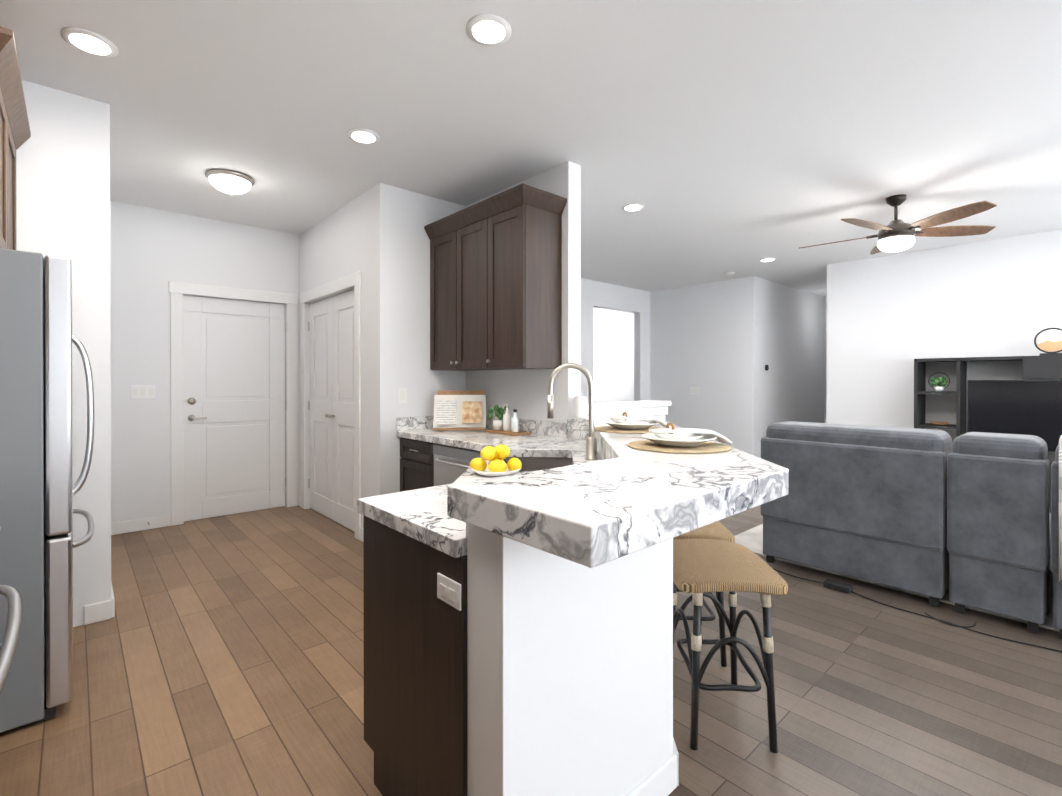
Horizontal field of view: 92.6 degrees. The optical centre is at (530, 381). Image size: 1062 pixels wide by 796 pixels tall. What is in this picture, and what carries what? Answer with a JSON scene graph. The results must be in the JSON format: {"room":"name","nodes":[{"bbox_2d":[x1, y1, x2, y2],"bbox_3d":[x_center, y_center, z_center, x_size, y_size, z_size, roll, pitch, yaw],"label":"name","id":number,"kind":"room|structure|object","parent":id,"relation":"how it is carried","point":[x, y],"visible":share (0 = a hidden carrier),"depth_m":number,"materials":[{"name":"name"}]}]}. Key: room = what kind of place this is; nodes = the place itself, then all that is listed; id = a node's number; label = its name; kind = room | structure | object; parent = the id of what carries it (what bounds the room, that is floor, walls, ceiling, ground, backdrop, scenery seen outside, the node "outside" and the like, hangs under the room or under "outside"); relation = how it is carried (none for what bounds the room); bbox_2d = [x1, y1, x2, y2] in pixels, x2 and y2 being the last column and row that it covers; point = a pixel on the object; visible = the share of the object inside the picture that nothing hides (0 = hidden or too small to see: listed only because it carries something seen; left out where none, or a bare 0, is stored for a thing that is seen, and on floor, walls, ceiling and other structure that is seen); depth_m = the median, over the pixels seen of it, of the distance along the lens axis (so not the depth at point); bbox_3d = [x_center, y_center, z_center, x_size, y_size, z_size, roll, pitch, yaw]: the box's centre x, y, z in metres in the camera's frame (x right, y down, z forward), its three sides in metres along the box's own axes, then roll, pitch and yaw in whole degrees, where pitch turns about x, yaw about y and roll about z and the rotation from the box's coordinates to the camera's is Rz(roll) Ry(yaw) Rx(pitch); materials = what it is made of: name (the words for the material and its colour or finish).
{"room":"kitchen","nodes":[
{"label":"kitchen","id":0,"kind":"room"},
{"bbox_2d":[16,80,110,626],"bbox_3d":[-2.658,-0.104,2.415,1.010,2.740,0.120,0,0,-42],"label":"wall","id":1,"kind":"structure","parent":0,"point":[63,180],"depth_m":2.63,"materials":[{"name":"white paint"}]},
{"bbox_2d":[84,600,110,624],"bbox_3d":[-2.279,1.215,2.671,0.110,0.100,0.014,0,0,-42],"label":"baseboard","id":2,"kind":"structure","parent":1,"relation":"attached to","point":[97,612],"depth_m":2.67,"materials":[{"name":"white paint"}]},
{"bbox_2d":[110,201,285,522],"bbox_3d":[-3.054,-0.112,4.589,1.550,2.740,0.120,0,0,-42],"label":"wall","id":3,"kind":"structure","parent":0,"point":[146,255],"depth_m":4.34,"materials":[{"name":"white paint"}]},
{"bbox_2d":[111,514,170,534],"bbox_3d":[-3.317,1.210,4.266,0.480,0.100,0.014,0,0,-42],"label":"baseboard","id":4,"kind":"structure","parent":3,"relation":"attached to","point":[128,526],"depth_m":4.28,"materials":[{"name":"white paint"}]},
{"bbox_2d":[131,385,154,398],"bbox_3d":[-3.282,0.089,4.297,0.165,0.115,0.010,0,0,-42],"label":"light switch","id":5,"kind":"object","parent":3,"relation":"attached to","point":[139,387],"depth_m":4.29,"materials":[{"name":"white plastic"}]},
{"bbox_2d":[169,281,297,525],"bbox_3d":[-2.790,0.193,4.812,1.064,2.130,0.142,0,0,-42],"label":"door frame","id":6,"kind":"structure","parent":3,"relation":"attached to","point":[176,341],"depth_m":4.49,"materials":[{"name":"white paint"}]},
{"bbox_2d":[183,295,284,521],"bbox_3d":[-2.794,0.241,4.817,0.852,2.018,0.040,0,0,-42],"label":"front door","id":7,"kind":"structure","parent":3,"relation":"attached to","point":[234,388],"depth_m":4.78,"materials":[{"name":"white paint"}]},
{"bbox_2d":[188,415,194,420],"bbox_3d":[-3.031,0.329,4.542,0.060,0.060,0.050,0,0,-42],"label":"rose","id":8,"kind":"object","parent":7,"relation":"attached to","point":[190,417],"visible":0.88,"depth_m":4.55,"materials":[{"name":"silver metal"}]},
{"bbox_2d":[192,417,206,418],"bbox_3d":[-2.971,0.329,4.554,0.115,0.020,0.015,0,0,-42],"label":"door lever","id":9,"kind":"object","parent":8,"relation":"attached to","point":[199,417],"visible":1,"depth_m":4.55,"materials":[{"name":"silver metal"}]},
{"bbox_2d":[188,398,195,404],"bbox_3d":[-3.042,0.178,4.554,0.060,0.060,0.016,0,0,-42],"label":"deadbolt","id":10,"kind":"object","parent":7,"relation":"in","point":[191,401],"depth_m":4.55,"materials":[{"name":"silver metal"}]},
{"bbox_2d":[284,233,298,506],"bbox_3d":[-2.433,-0.114,5.147,0.120,2.740,0.120,0,0,-42],"label":"wall","id":11,"kind":"structure","parent":0,"point":[292,263],"depth_m":5.10,"materials":[{"name":"white paint"}]},
{"bbox_2d":[299,183,394,527],"bbox_3d":[-1.732,-0.112,4.548,0.120,2.740,1.950,0,0,-42],"label":"wall","id":12,"kind":"structure","parent":0,"point":[375,236],"depth_m":3.92,"materials":[{"name":"white paint"}]},
{"bbox_2d":[298,496,300,506],"bbox_3d":[-2.317,1.207,5.102,0.014,0.100,0.110,0,0,-42],"label":"baseboard","id":13,"kind":"structure","parent":12,"relation":"attached to","point":[299,500],"depth_m":5.10,"materials":[{"name":"white paint"}]},
{"bbox_2d":[301,303,305,508],"bbox_3d":[-2.252,0.197,5.023,0.018,2.120,0.090,0,0,-42],"label":"trim","id":14,"kind":"structure","parent":12,"relation":"attached to","point":[303,405],"depth_m":5.00,"materials":[{"name":"white paint"}]},
{"bbox_2d":[310,296,332,519],"bbox_3d":[-1.973,0.241,4.809,0.040,2.018,0.594,0,0,-42],"label":"closet door","id":15,"kind":"structure","parent":12,"relation":"attached to","point":[321,406],"depth_m":4.79,"materials":[{"name":"white paint"}]},
{"bbox_2d":[300,271,360,303],"bbox_3d":[-1.821,-0.822,4.539,0.022,0.100,1.404,0,0,-42],"label":"trim","id":16,"kind":"structure","parent":12,"relation":"attached to","point":[346,282],"depth_m":4.42,"materials":[{"name":"white paint"}]},
{"bbox_2d":[333,289,353,530],"bbox_3d":[-1.572,0.242,4.364,0.040,2.018,0.594,0,0,-42],"label":"closet door","id":17,"kind":"structure","parent":12,"relation":"attached to","point":[343,409],"depth_m":4.40,"materials":[{"name":"white paint"}]},
{"bbox_2d":[354,284,360,539],"bbox_3d":[-1.388,0.200,4.064,0.018,2.120,0.090,0,0,-42],"label":"trim","id":18,"kind":"structure","parent":12,"relation":"attached to","point":[357,399],"depth_m":4.04,"materials":[{"name":"white paint"}]},
{"bbox_2d":[360,528,362,541],"bbox_3d":[-1.243,1.211,3.909,0.014,0.100,0.340,0,0,-42],"label":"baseboard","id":19,"kind":"structure","parent":12,"relation":"attached to","point":[361,534],"depth_m":4.00,"materials":[{"name":"white paint"}]},
{"bbox_2d":[395,187,465,492],"bbox_3d":[-0.789,-0.110,4.165,0.770,2.740,0.120,0,0,-42],"label":"wall","id":20,"kind":"structure","parent":0,"point":[415,375],"depth_m":3.97,"materials":[{"name":"white paint"}]},
{"bbox_2d":[398,388,406,402],"bbox_3d":[-0.987,0.111,3.901,0.075,0.115,0.010,0,0,-42],"label":"light switch","id":21,"kind":"object","parent":20,"relation":"attached to","point":[400,390],"depth_m":3.90,"materials":[{"name":"white plastic"}]},
{"bbox_2d":[397,416,433,430],"bbox_3d":[-0.785,0.325,4.073,0.631,0.100,0.020,0,0,-42],"label":"backsplash","id":22,"kind":"structure","parent":20,"relation":"attached to","point":[419,421],"depth_m":3.96,"materials":[{"name":"white stone"}]},
{"bbox_2d":[466,161,580,422],"bbox_3d":[-0.106,-0.109,3.893,0.120,2.740,1.200,0,0,-42],"label":"wall","id":23,"kind":"structure","parent":0,"point":[524,392],"depth_m":3.48,"materials":[{"name":"white paint"}]},
{"bbox_2d":[486,416,502,422],"bbox_3d":[-0.152,0.326,3.837,0.020,0.100,1.177,0,0,-42],"label":"backsplash","id":24,"kind":"structure","parent":23,"relation":"attached to","point":[488,420],"depth_m":4.00,"materials":[{"name":"white stone"}]},
{"bbox_2d":[424,183,566,370],"bbox_3d":[-0.302,-0.659,3.719,0.396,1.140,1.187,0,0,-42],"label":"upper cabinet","id":25,"kind":"object","parent":23,"relation":"attached to","point":[495,282],"visible":0.98,"depth_m":3.43,"materials":[{"name":"brown wood"}]},
{"bbox_2d":[0,505,1061,795],"bbox_3d":[2.093,1.309,4.370,11.280,0.100,10.700,0,0,-42],"label":"floor","id":26,"kind":"structure","parent":0,"point":[218,655],"depth_m":2.08,"materials":[{"name":"brown wood"}]},
{"bbox_2d":[0,527,21,690],"bbox_3d":[-1.155,0.752,0.609,0.762,1.000,0.760,0,0,-42],"label":"stove","id":27,"kind":"object","parent":26,"relation":"on","point":[11,635],"visible":1,"depth_m":0.88,"materials":[{"name":"silver metal"}]},
{"bbox_2d":[0,248,94,732],"bbox_3d":[-2.321,0.397,2.007,0.902,1.740,0.900,0,0,-42],"label":"fridge","id":28,"kind":"object","parent":26,"relation":"on","point":[38,489],"visible":1,"depth_m":1.86,"materials":[{"name":"grey metal"}]},
{"bbox_2d":[363,515,460,795],"bbox_3d":[-0.127,0.849,1.651,0.615,0.839,0.570,0,0,-42],"label":"base cabinet","id":29,"kind":"object","parent":26,"relation":"on","point":[412,592],"depth_m":1.42,"materials":[{"name":"brown wood"}]},
{"bbox_2d":[437,573,460,610],"bbox_3d":[-0.207,0.526,1.271,0.009,0.064,0.104,0,0,-42],"label":"peninsula outlet","id":30,"kind":"object","parent":29,"relation":"attached to","point":[448,584],"depth_m":1.27,"materials":[{"name":"white plastic"}]},
{"bbox_2d":[359,495,678,795],"bbox_3d":[0.498,0.794,2.119,2.171,0.945,0.710,0,0,-42],"label":"half wall","id":31,"kind":"structure","parent":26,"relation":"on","point":[518,633],"depth_m":1.27,"materials":[{"name":"white paint"}]},
{"bbox_2d":[357,499,456,558],"bbox_3d":[-0.370,0.402,2.761,1.770,0.045,2.525,0,0,-42],"label":"countertop","id":32,"kind":"structure","parent":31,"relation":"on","point":[426,536],"depth_m":1.40,"materials":[{"name":"white stone"}]},
{"bbox_2d":[432,390,485,429],"bbox_3d":[-0.549,0.221,3.932,0.400,0.300,0.175,0,0,-4],"label":"cookbook","id":33,"kind":"object","parent":32,"relation":"on","point":[459,409],"visible":1,"depth_m":3.91,"materials":[{"name":"white paper"}]},
{"bbox_2d":[462,401,481,422],"bbox_3d":[-0.452,0.236,3.902,0.151,0.162,0.135,0,0,-42],"label":"photo","id":34,"kind":"object","parent":33,"relation":"attached to","point":[471,410],"depth_m":3.90},
{"bbox_2d":[484,404,530,435],"bbox_3d":[-0.173,0.270,3.685,0.160,0.210,0.340,0,0,-42],"label":"tray","id":35,"kind":"object","parent":32,"relation":"on","point":[507,425],"visible":1,"depth_m":3.67,"materials":[{"name":"brown wood"}]},
{"bbox_2d":[493,420,502,429],"bbox_3d":[-0.240,0.323,3.759,0.084,0.072,0.084,0,0,-42],"label":"pot","id":36,"kind":"object","parent":35,"relation":"on","point":[497,424],"depth_m":3.73,"materials":[{"name":"white ceramic"}]},
{"bbox_2d":[511,409,518,431],"bbox_3d":[-0.113,0.279,3.618,0.054,0.160,0.054,0,0,-42],"label":"bottle","id":37,"kind":"object","parent":35,"relation":"on","point":[514,421],"depth_m":3.60,"materials":[{"name":"white ceramic"}]},
{"bbox_2d":[384,413,788,570],"bbox_3d":[0.486,0.283,2.419,2.624,0.075,1.777,0,0,-42],"label":"countertop","id":38,"kind":"structure","parent":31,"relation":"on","point":[581,496],"depth_m":1.28,"materials":[{"name":"white stone"}]},
{"bbox_2d":[470,444,521,476],"bbox_3d":[-0.143,0.321,2.097,0.210,0.120,0.210,0,0,-42],"label":"lemons","id":39,"kind":"object","parent":38,"relation":"on","point":[496,466],"visible":1,"depth_m":2.06,"materials":[{"name":"yellow food"}]},
{"bbox_2d":[547,363,597,459],"bbox_3d":[0.215,0.144,2.497,0.213,0.471,0.190,0,0,-42],"label":"faucet","id":40,"kind":"object","parent":38,"relation":"on","point":[591,441],"depth_m":2.48,"materials":[{"name":"silver metal"}]},
{"bbox_2d":[573,396,586,417],"bbox_3d":[0.328,0.168,3.382,0.092,0.146,0.092,0,0,-42],"label":"speaker","id":41,"kind":"object","parent":38,"relation":"on","point":[579,406],"visible":1,"depth_m":3.34},
{"bbox_2d":[594,412,670,433],"bbox_3d":[0.504,0.199,2.559,0.380,0.091,0.380,0,0,-42],"label":"place setting","id":42,"kind":"object","parent":38,"relation":"on","point":[626,424],"visible":0.96,"depth_m":2.51,"materials":[{"name":"ceramic"}]},
{"bbox_2d":[614,419,648,423],"bbox_3d":[0.504,0.214,2.559,0.180,0.032,0.180,0,0,-42],"label":"bowl","id":43,"kind":"object","parent":42,"relation":"on","point":[618,421],"depth_m":2.52,"materials":[{"name":"white ceramic"}]},
{"bbox_2d":[627,422,731,453],"bbox_3d":[0.555,0.201,1.919,0.380,0.091,0.380,0,0,-42],"label":"place setting","id":44,"kind":"object","parent":38,"relation":"on","point":[667,439],"visible":1,"depth_m":1.87,"materials":[{"name":"ceramic"}]},
{"bbox_2d":[654,433,702,439],"bbox_3d":[0.555,0.216,1.919,0.180,0.032,0.180,0,0,-42],"label":"bowl","id":45,"kind":"object","parent":44,"relation":"on","point":[671,436],"depth_m":1.92,"materials":[{"name":"white ceramic"}]},
{"bbox_2d":[673,521,734,666],"bbox_3d":[0.736,0.966,2.464,0.380,0.601,0.470,0,0,3],"label":"stool","id":46,"kind":"object","parent":26,"relation":"on","point":[717,530],"visible":0.15,"depth_m":2.26,"materials":[{"name":"wicker"}]},
{"bbox_2d":[673,539,787,752],"bbox_3d":[0.708,0.968,1.943,0.380,0.601,0.470,0,0,3],"label":"stool","id":47,"kind":"object","parent":26,"relation":"on","point":[702,568],"visible":0.96,"depth_m":1.78,"materials":[{"name":"wicker"}]},
{"bbox_2d":[734,524,1058,631],"bbox_3d":[3.407,1.255,3.703,2.620,0.012,2.950,0,0,-42],"label":"rug","id":48,"kind":"object","parent":26,"relation":"on","point":[751,539],"visible":0.11,"depth_m":3.36,"materials":[{"name":"white carpet"}]},
{"bbox_2d":[761,421,1061,639],"bbox_3d":[3.077,0.757,2.563,1.032,0.989,3.408,0,0,-42],"label":"sofa","id":49,"kind":"object","parent":48,"relation":"on","point":[966,519],"visible":0.98,"depth_m":2.84,"materials":[{"name":"fabric"}]},
{"bbox_2d":[1059,435,1061,581],"bbox_3d":[2.841,0.609,2.390,0.450,0.693,0.484,0,0,-42],"label":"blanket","id":50,"kind":"object","parent":49,"relation":"on","point":[1060,440],"depth_m":2.42,"materials":[{"name":"grey fabric"}]},
{"bbox_2d":[772,568,1061,651],"bbox_3d":[2.136,1.246,2.761,0.130,0.034,1.652,0,0,-42],"label":"cords","id":51,"kind":"object","parent":26,"relation":"on","point":[838,586],"visible":1,"depth_m":2.92,"materials":[{"name":"black plastic"}]},
{"bbox_2d":[914,328,1061,512],"bbox_3d":[5.138,0.375,4.630,0.457,1.767,2.615,0,0,-42],"label":"entertainment center","id":52,"kind":"object","parent":26,"relation":"on","point":[1030,403],"visible":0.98,"depth_m":4.91,"materials":[{"name":"black wood"}]},
{"bbox_2d":[917,391,955,394],"bbox_3d":[4.414,0.123,5.477,0.397,0.025,0.325,0,0,-42],"label":"shelf","id":53,"kind":"object","parent":52,"relation":"attached to","point":[918,392],"depth_m":5.39,"materials":[{"name":"black wood"}]},
{"bbox_2d":[917,423,955,429],"bbox_3d":[4.414,0.483,5.479,0.397,0.025,0.325,0,0,-42],"label":"shelf","id":54,"kind":"object","parent":52,"relation":"attached to","point":[919,425],"depth_m":5.39,"materials":[{"name":"black wood"}]},
{"bbox_2d":[934,386,943,391],"bbox_3d":[4.357,0.082,5.423,0.090,0.055,0.090,0,0,-42],"label":"pot","id":55,"kind":"object","parent":52,"relation":"on","point":[937,388],"depth_m":5.40,"materials":[{"name":"white ceramic"}]},
{"bbox_2d":[929,421,949,425],"bbox_3d":[4.357,0.452,5.424,0.180,0.035,0.180,0,0,-42],"label":"bowl","id":56,"kind":"object","parent":52,"relation":"on","point":[933,423],"depth_m":5.41,"materials":[{"name":"brown wood"}]},
{"bbox_2d":[0,0,1061,313],"bbox_3d":[2.093,-1.531,4.360,11.280,0.100,10.700,0,0,-42],"label":"ceiling","id":57,"kind":"structure","parent":0,"point":[720,138],"depth_m":2.78,"materials":[{"name":"white paint"}]},
{"bbox_2d":[60,27,117,57],"bbox_3d":[-1.915,-1.467,2.205,0.190,0.011,0.190,0,0,-42],"label":"recessed light","id":58,"kind":"object","parent":57,"relation":"in","point":[66,33],"depth_m":2.19,"materials":[{"name":"white plastic"}]},
{"bbox_2d":[205,169,254,193],"bbox_3d":[-2.177,-1.422,3.678,0.310,0.112,0.310,0,0,-42],"label":"light","id":59,"kind":"object","parent":57,"relation":"in","point":[228,184],"depth_m":3.59,"materials":[{"name":"white glass"}]},
{"bbox_2d":[347,128,379,143],"bbox_3d":[-1.006,-1.470,3.050,0.190,0.011,0.190,0,0,-42],"label":"recessed light","id":60,"kind":"object","parent":57,"relation":"in","point":[350,132],"depth_m":3.04,"materials":[{"name":"white plastic"}]},
{"bbox_2d":[466,14,510,45],"bbox_3d":[-0.177,-1.467,2.129,0.190,0.011,0.190,0,0,-42],"label":"recessed light","id":61,"kind":"object","parent":57,"relation":"in","point":[477,19],"depth_m":2.11,"materials":[{"name":"white plastic"}]},
{"bbox_2d":[622,203,643,210],"bbox_3d":[0.865,-1.474,4.304,0.190,0.011,0.190,0,0,-42],"label":"recessed light","id":62,"kind":"object","parent":57,"relation":"in","point":[630,204],"depth_m":4.29,"materials":[{"name":"white plastic"}]},
{"bbox_2d":[725,272,733,275],"bbox_3d":[2.716,-1.472,6.941,0.120,0.034,0.120,0,0,-42],"label":"smoke detector","id":63,"kind":"object","parent":57,"relation":"attached to","point":[729,273],"visible":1,"depth_m":6.91,"materials":[{"name":"white plastic"}]},
{"bbox_2d":[799,194,996,254],"bbox_3d":[2.898,-1.264,4.098,1.355,0.429,1.332,0,0,-42],"label":"ceiling fan","id":64,"kind":"object","parent":57,"relation":"hanging from","point":[896,234],"visible":1,"depth_m":3.98,"materials":[{"name":"brown wood"}]},
{"bbox_2d":[594,308,633,402],"bbox_3d":[0.179,-0.128,9.464,7.100,2.740,0.100,0,0,-42],"label":"wall","id":65,"kind":"structure","parent":0,"point":[613,356],"depth_m":10.82,"materials":[{"name":"white paint"}]},
{"bbox_2d":[581,278,649,402],"bbox_3d":[0.255,-0.120,6.989,4.560,2.740,0.120,0,0,-42],"label":"wall","id":66,"kind":"structure","parent":0,"point":[641,355],"depth_m":7.95,"materials":[{"name":"white paint"}]},
{"bbox_2d":[653,415,664,420],"bbox_3d":[0.676,0.731,3.886,1.030,1.060,0.140,0,0,-42],"label":"wall","id":67,"kind":"structure","parent":0,"point":[661,417],"depth_m":4.14,"materials":[{"name":"white paint"}]},
{"bbox_2d":[587,406,667,415],"bbox_3d":[0.683,0.238,3.891,1.048,0.075,0.176,0,0,-42],"label":"trim","id":68,"kind":"structure","parent":67,"relation":"attached to","point":[657,411],"depth_m":3.90,"materials":[{"name":"white paint"}]},
{"bbox_2d":[587,400,670,410],"bbox_3d":[0.689,0.181,3.896,1.065,0.040,0.210,0,0,-42],"label":"trim","id":69,"kind":"structure","parent":67,"relation":"on","point":[623,404],"depth_m":3.86,"materials":[{"name":"white paint"}]},
{"bbox_2d":[650,276,757,456],"bbox_3d":[2.576,-0.123,7.909,0.120,2.740,1.860,0,0,-42],"label":"wall","id":70,"kind":"structure","parent":0,"point":[704,337],"depth_m":7.67,"materials":[{"name":"white paint"}]},
{"bbox_2d":[690,387,699,394],"bbox_3d":[2.535,0.147,7.860,0.006,0.115,0.165,0,0,-42],"label":"light switch","id":71,"kind":"object","parent":70,"relation":"attached to","point":[693,388],"visible":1,"depth_m":7.85,"materials":[{"name":"white plastic"}]},
{"bbox_2d":[758,277,823,457],"bbox_3d":[4.187,-0.124,8.189,2.650,2.740,0.120,0,0,-42],"label":"wall","id":72,"kind":"structure","parent":0,"point":[791,347],"depth_m":8.00,"materials":[{"name":"white paint"}]},
{"bbox_2d":[824,297,826,422],"bbox_3d":[5.560,-0.126,8.719,0.100,2.740,1.170,0,0,-42],"label":"wall","id":73,"kind":"structure","parent":0,"point":[825,352],"depth_m":9.01,"materials":[{"name":"white paint"}]},
{"bbox_2d":[826,229,1061,443],"bbox_3d":[5.660,-0.111,4.483,0.120,2.740,5.500,0,0,-42],"label":"wall","id":74,"kind":"structure","parent":0,"point":[890,318],"depth_m":5.69,"materials":[{"name":"white paint"}]},
{"bbox_3d":[-2.956,-0.108,3.412,0.120,2.740,1.760,0,0,-42],"label":"wall","id":75,"kind":"structure","parent":0,"visible":0},
{"bbox_2d":[111,582,114,617],"bbox_3d":[-2.866,1.212,3.416,0.014,0.100,1.880,0,0,-42],"label":"baseboard","id":76,"kind":"structure","parent":75,"relation":"attached to","point":[112,605],"depth_m":2.72,"materials":[{"name":"white paint"}]},
{"bbox_3d":[-0.829,-0.095,-0.460,0.120,2.740,6.840,0,0,-42],"label":"wall","id":77,"kind":"structure","parent":0,"visible":0},
{"bbox_2d":[0,26,30,249],"bbox_3d":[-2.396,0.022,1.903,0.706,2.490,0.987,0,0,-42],"label":"upper cabinet","id":78,"kind":"object","parent":77,"relation":"attached to","point":[15,133],"visible":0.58,"depth_m":2.08,"materials":[{"name":"brown wood"}]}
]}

